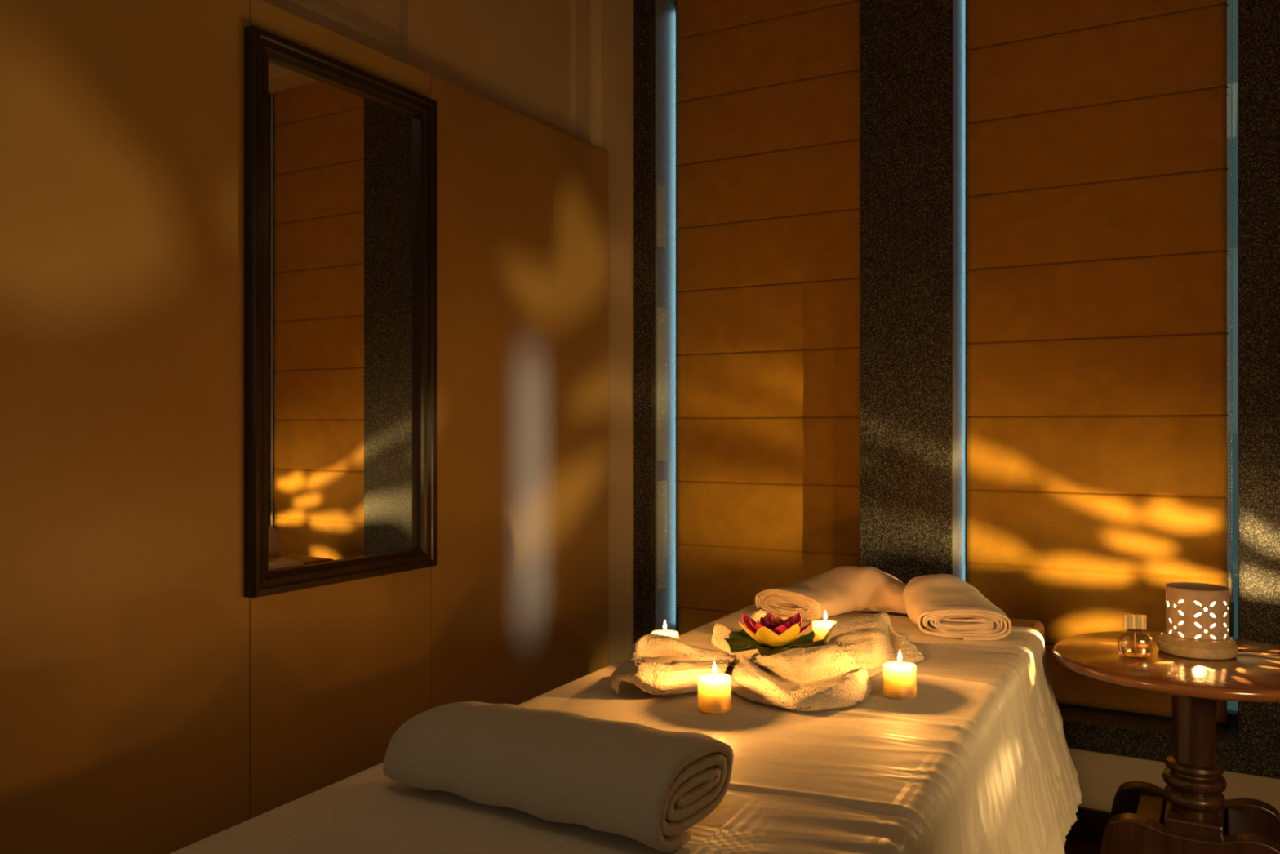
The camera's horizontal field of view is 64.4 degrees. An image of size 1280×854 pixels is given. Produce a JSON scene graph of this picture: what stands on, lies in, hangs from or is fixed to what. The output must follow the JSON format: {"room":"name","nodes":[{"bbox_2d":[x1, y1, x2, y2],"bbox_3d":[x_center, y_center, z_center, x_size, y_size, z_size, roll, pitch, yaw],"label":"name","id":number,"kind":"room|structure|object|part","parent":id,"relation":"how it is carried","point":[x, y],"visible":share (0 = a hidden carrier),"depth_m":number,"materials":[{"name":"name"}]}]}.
{"room":"spa","nodes":[
{"label":"spa","id":0,"kind":"room"},
{"bbox_2d":[262,0,601,150],"bbox_3d":[-1.625,-0.320,1.775,0.210,3.250,6.050,0,0,30],"label":"wall","id":1,"kind":"structure","parent":0,"point":[540,61],"depth_m":3.66,"materials":[{"name":"beige paint"}]},
{"bbox_2d":[0,0,248,853],"bbox_3d":[-1.193,0.102,2.308,0.066,2.405,0.683,0,0,30],"label":"wall panel","id":2,"kind":"object","parent":1,"relation":"attached to","point":[124,607],"visible":1,"depth_m":2.28,"materials":[{"name":"beige laminate"}]},
{"bbox_2d":[248,0,431,819],"bbox_3d":[-0.852,0.102,2.899,0.066,2.405,0.678,0,0,30],"label":"wall panel","id":3,"kind":"object","parent":1,"relation":"attached to","point":[335,670],"visible":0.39,"depth_m":2.82,"materials":[{"name":"beige laminate"}]},
{"bbox_2d":[244,25,436,598],"bbox_3d":[-0.813,-0.290,2.859,0.038,1.440,0.685,0,0,30],"label":"wall mirror","id":4,"kind":"object","parent":3,"relation":"attached to","point":[340,157],"visible":1,"depth_m":2.81,"materials":[{"name":"black wood"}]},
{"bbox_2d":[268,58,416,570],"bbox_3d":[-0.829,-0.290,2.868,0.003,1.340,0.585,0,0,30],"label":"mirror glass","id":5,"kind":"object","parent":4,"relation":"attached to","point":[342,158],"depth_m":2.84,"materials":[{"name":"silver"}]},
{"bbox_2d":[431,75,552,708],"bbox_3d":[-0.515,0.102,3.482,0.066,2.405,0.663,0,0,30],"label":"wall panel","id":6,"kind":"object","parent":1,"relation":"attached to","point":[491,579],"visible":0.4,"depth_m":3.43,"materials":[{"name":"beige laminate"}]},
{"bbox_2d":[552,128,608,689],"bbox_3d":[-0.237,0.102,3.929,0.032,2.405,0.385,0,0,30],"label":"wall panel","id":7,"kind":"object","parent":1,"relation":"attached to","point":[580,169],"visible":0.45,"depth_m":3.90,"materials":[{"name":"beige laminate"}]},
{"bbox_2d":[601,0,1279,813],"bbox_3d":[1.552,-0.320,3.278,3.790,3.250,0.270,0,0,30],"label":"wall","id":8,"kind":"structure","parent":0,"point":[1100,775],"depth_m":4.05,"materials":[{"name":"beige paint"}]},
{"bbox_2d":[633,0,679,644],"bbox_3d":[0.078,-0.507,4.127,0.081,2.875,0.274,0,0,30],"label":"pillar","id":9,"kind":"structure","parent":8,"relation":"attached to","point":[643,10],"depth_m":4.00,"materials":[{"name":"stone"}]},
{"bbox_2d":[656,182,666,248],"bbox_3d":[0.085,-0.840,4.050,0.003,0.250,0.070,0,0,30],"label":"panel","id":10,"kind":"object","parent":8,"relation":"attached to","point":[660,189],"visible":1,"depth_m":4.04,"materials":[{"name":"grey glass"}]},
{"bbox_2d":[656,480,666,590],"bbox_3d":[0.087,0.430,4.054,0.003,0.430,0.080,0,0,30],"label":"panel","id":11,"kind":"object","parent":8,"relation":"attached to","point":[661,486],"visible":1,"depth_m":4.05,"materials":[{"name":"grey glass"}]},
{"bbox_2d":[656,306,667,461],"bbox_3d":[0.089,-0.170,4.057,0.003,0.610,0.085,0,0,30],"label":"panel","id":12,"kind":"object","parent":8,"relation":"attached to","point":[661,313],"visible":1,"depth_m":4.05,"materials":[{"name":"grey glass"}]},
{"bbox_2d":[654,0,675,631],"bbox_3d":[0.103,-0.408,4.086,0.002,2.674,0.170,0,0,30],"label":"window","id":13,"kind":"structure","parent":8,"relation":"attached to","point":[664,10],"depth_m":4.10,"materials":[{"name":"glass"}]},
{"bbox_2d":[675,0,859,635],"bbox_3d":[0.515,-0.487,3.922,0.836,2.815,0.043,0,0,30],"label":"blind","id":14,"kind":"object","parent":8,"relation":"attached to","point":[767,91],"visible":0.84,"depth_m":3.92,"materials":[{"name":"orange fabric"}]},
{"bbox_2d":[859,0,967,584],"bbox_3d":[0.976,-0.507,3.608,0.317,2.875,0.274,0,0,30],"label":"pillar","id":15,"kind":"structure","parent":8,"relation":"attached to","point":[906,46],"depth_m":3.49,"materials":[{"name":"stone"}]},
{"bbox_2d":[952,0,965,581],"bbox_3d":[1.098,-0.408,3.501,0.002,2.674,0.188,0,0,30],"label":"window","id":16,"kind":"structure","parent":8,"relation":"attached to","point":[958,6],"depth_m":3.51,"materials":[{"name":"glass"}]},
{"bbox_2d":[1065,805,1111,844],"bbox_3d":[1.500,1.252,3.148,3.750,0.105,0.016,0,0,30],"label":"baseboard","id":17,"kind":"structure","parent":8,"relation":"attached to","point":[1090,824],"depth_m":3.19,"materials":[{"name":"brown wood"}]},
{"bbox_2d":[966,0,1234,724],"bbox_3d":[1.494,-0.487,3.357,0.809,2.815,0.056,0,0,31],"label":"blind","id":18,"kind":"object","parent":8,"relation":"attached to","point":[1096,130],"visible":0.93,"depth_m":3.34,"materials":[{"name":"orange fabric"}]},
{"bbox_3d":[1.822,-0.697,3.137,0.012,2.289,0.004,0,0,30],"label":"bead chain","id":19,"kind":"part","parent":18,"relation":"part of","materials":[{"name":"plastic"}]},
{"bbox_2d":[1057,702,1279,777],"bbox_3d":[1.616,0.973,3.235,3.636,0.086,0.282,0,0,30],"label":"trim","id":20,"kind":"structure","parent":8,"relation":"attached to","point":[1131,734],"depth_m":3.14,"materials":[{"name":"stone"}]},
{"bbox_2d":[1226,709,1238,724],"bbox_3d":[1.517,-0.407,3.397,0.830,2.675,0.040,0,0,30],"label":"window","id":21,"kind":"structure","parent":8,"relation":"in","point":[1232,715],"depth_m":3.18,"materials":[{"name":"grey"}]},
{"bbox_2d":[1237,0,1279,747],"bbox_3d":[2.512,-0.507,2.721,1.570,2.875,0.274,0,0,30],"label":"pillar","id":22,"kind":"structure","parent":8,"relation":"attached to","point":[1258,20],"depth_m":2.97,"materials":[{"name":"stone"}]},
{"bbox_2d":[1064,838,1100,853],"bbox_3d":[-0.027,1.335,0.853,4.300,0.060,6.050,0,0,30],"label":"floor","id":23,"kind":"structure","parent":0,"point":[1071,846],"depth_m":3.15,"materials":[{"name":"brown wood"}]},
{"bbox_2d":[853,610,1044,639],"bbox_3d":[0.191,0.915,1.873,0.796,0.780,2.435,0,0,27],"label":"massage table","id":24,"kind":"object","parent":23,"relation":"on","point":[1037,625],"visible":0.08,"depth_m":2.74,"materials":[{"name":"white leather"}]},
{"bbox_2d":[168,604,1082,853],"bbox_3d":[0.184,0.721,1.795,0.954,0.421,2.260,0,0,27],"label":"sheet","id":25,"kind":"object","parent":24,"relation":"on","point":[980,761],"visible":0.68,"depth_m":1.60,"materials":[{"name":"white fabric"}]},
{"bbox_2d":[382,701,733,852],"bbox_3d":[-0.131,0.461,1.417,0.496,0.108,0.219,0,0,30],"label":"bath towel","id":26,"kind":"object","parent":25,"relation":"on","point":[648,785],"visible":1,"depth_m":1.33,"materials":[{"name":"beige fabric"}]},
{"bbox_2d":[651,629,678,638],"bbox_3d":[0.056,0.472,2.260,0.061,0.089,0.061,0,0,30],"label":"pillar candle","id":27,"kind":"object","parent":25,"relation":"on","point":[673,633],"visible":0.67,"depth_m":2.27,"materials":[{"name":"beige wax"}]},
{"bbox_2d":[609,633,736,694],"bbox_3d":[0.072,0.468,2.059,0.228,0.085,0.337,0,0,10],"label":"towel","id":28,"kind":"object","parent":25,"relation":"on","point":[657,664],"visible":0.98,"depth_m":1.99,"materials":[{"name":"beige fabric"}]},
{"bbox_2d":[697,671,731,713],"bbox_3d":[0.136,0.472,1.862,0.061,0.089,0.061,0,0,30],"label":"pillar candle","id":29,"kind":"object","parent":25,"relation":"on","point":[714,688],"visible":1,"depth_m":1.84,"materials":[{"name":"beige wax"}]},
{"bbox_2d":[711,607,782,668],"bbox_3d":[0.254,0.479,2.313,0.274,0.063,0.393,0,0,-18],"label":"towel","id":30,"kind":"object","parent":25,"relation":"on","point":[720,631],"visible":0.14,"depth_m":2.37,"materials":[{"name":"beige fabric"}]},
{"bbox_2d":[724,612,826,656],"bbox_3d":[0.288,0.444,2.200,0.221,0.070,0.219,0,0,30],"label":"flower","id":31,"kind":"object","parent":30,"relation":"on","point":[771,635],"visible":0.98,"depth_m":2.17,"materials":[{"name":"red plant"}]},
{"bbox_2d":[730,644,871,711],"bbox_3d":[0.340,0.479,2.048,0.288,0.062,0.450,0,0,30],"label":"towel","id":32,"kind":"object","parent":25,"relation":"on","point":[824,677],"visible":0.99,"depth_m":1.96,"materials":[{"name":"beige fabric"}]},
{"bbox_2d":[812,619,836,647],"bbox_3d":[0.433,0.472,2.377,0.061,0.089,0.061,0,0,30],"label":"pillar candle","id":33,"kind":"object","parent":25,"relation":"on","point":[820,628],"visible":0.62,"depth_m":2.36,"materials":[{"name":"beige wax"}]},
{"bbox_2d":[824,612,924,677],"bbox_3d":[0.520,0.463,2.256,0.210,0.094,0.415,0,0,30],"label":"towel","id":34,"kind":"object","parent":25,"relation":"on","point":[871,641],"visible":0.76,"depth_m":2.19,"materials":[{"name":"beige fabric"}]},
{"bbox_2d":[883,660,915,699],"bbox_3d":[0.499,0.472,1.955,0.061,0.089,0.061,0,0,30],"label":"pillar candle","id":35,"kind":"object","parent":25,"relation":"on","point":[899,677],"visible":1,"depth_m":1.93,"materials":[{"name":"beige wax"}]},
{"bbox_2d":[1052,631,1279,853],"bbox_3d":[1.340,0.930,2.459,0.636,0.750,0.636,0,0,30],"label":"pedestal table","id":36,"kind":"object","parent":23,"relation":"on","point":[1191,815],"visible":0.96,"depth_m":2.41,"materials":[{"name":"brown wood"}]},
{"bbox_2d":[1118,613,1151,657],"bbox_3d":[1.191,0.503,2.447,0.077,0.103,0.056,0,0,14],"label":"perfume bottle","id":37,"kind":"object","parent":36,"relation":"on","point":[1132,623],"visible":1,"depth_m":2.44,"materials":[{"name":"clear glass"}]},
{"bbox_3d":[1.278,0.979,2.547,0.056,0.052,0.210,0,0,30],"label":"rail","id":38,"kind":"part","parent":36,"relation":"part of","materials":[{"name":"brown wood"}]},
{"bbox_3d":[1.340,0.756,2.459,0.180,0.347,0.180,0,0,30],"label":"post","id":39,"kind":"part","parent":36,"relation":"part of","materials":[{"name":"brown wood"}]},
{"bbox_2d":[1156,582,1279,659],"bbox_3d":[1.440,0.473,2.459,0.339,0.163,0.176,0,0,30],"label":"table lamp","id":40,"kind":"object","parent":36,"relation":"on","point":[1202,631],"visible":1,"depth_m":2.44,"materials":[{"name":"ceramic"}]},
{"bbox_3d":[1.370,0.400,2.500,0.131,0.010,0.131,0,0,30],"label":"oil dish","id":41,"kind":"part","parent":40,"relation":"part of","materials":[{"name":"beige ceramic"}]},
{"bbox_3d":[1.370,0.452,2.500,0.136,0.120,0.136,0,0,30],"label":"lamp shade","id":42,"kind":"part","parent":40,"relation":"part of","materials":[{"name":"beige ceramic"}]},
{"bbox_3d":[1.528,0.551,2.449,0.178,0.008,0.029,0,0,27],"label":"power cord","id":43,"kind":"part","parent":40,"relation":"part of","materials":[{"name":"beige plastic"}]},
{"bbox_3d":[1.448,0.979,2.449,0.056,0.052,0.210,0,0,30],"label":"rail","id":44,"kind":"part","parent":36,"relation":"part of","materials":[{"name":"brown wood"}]}
]}

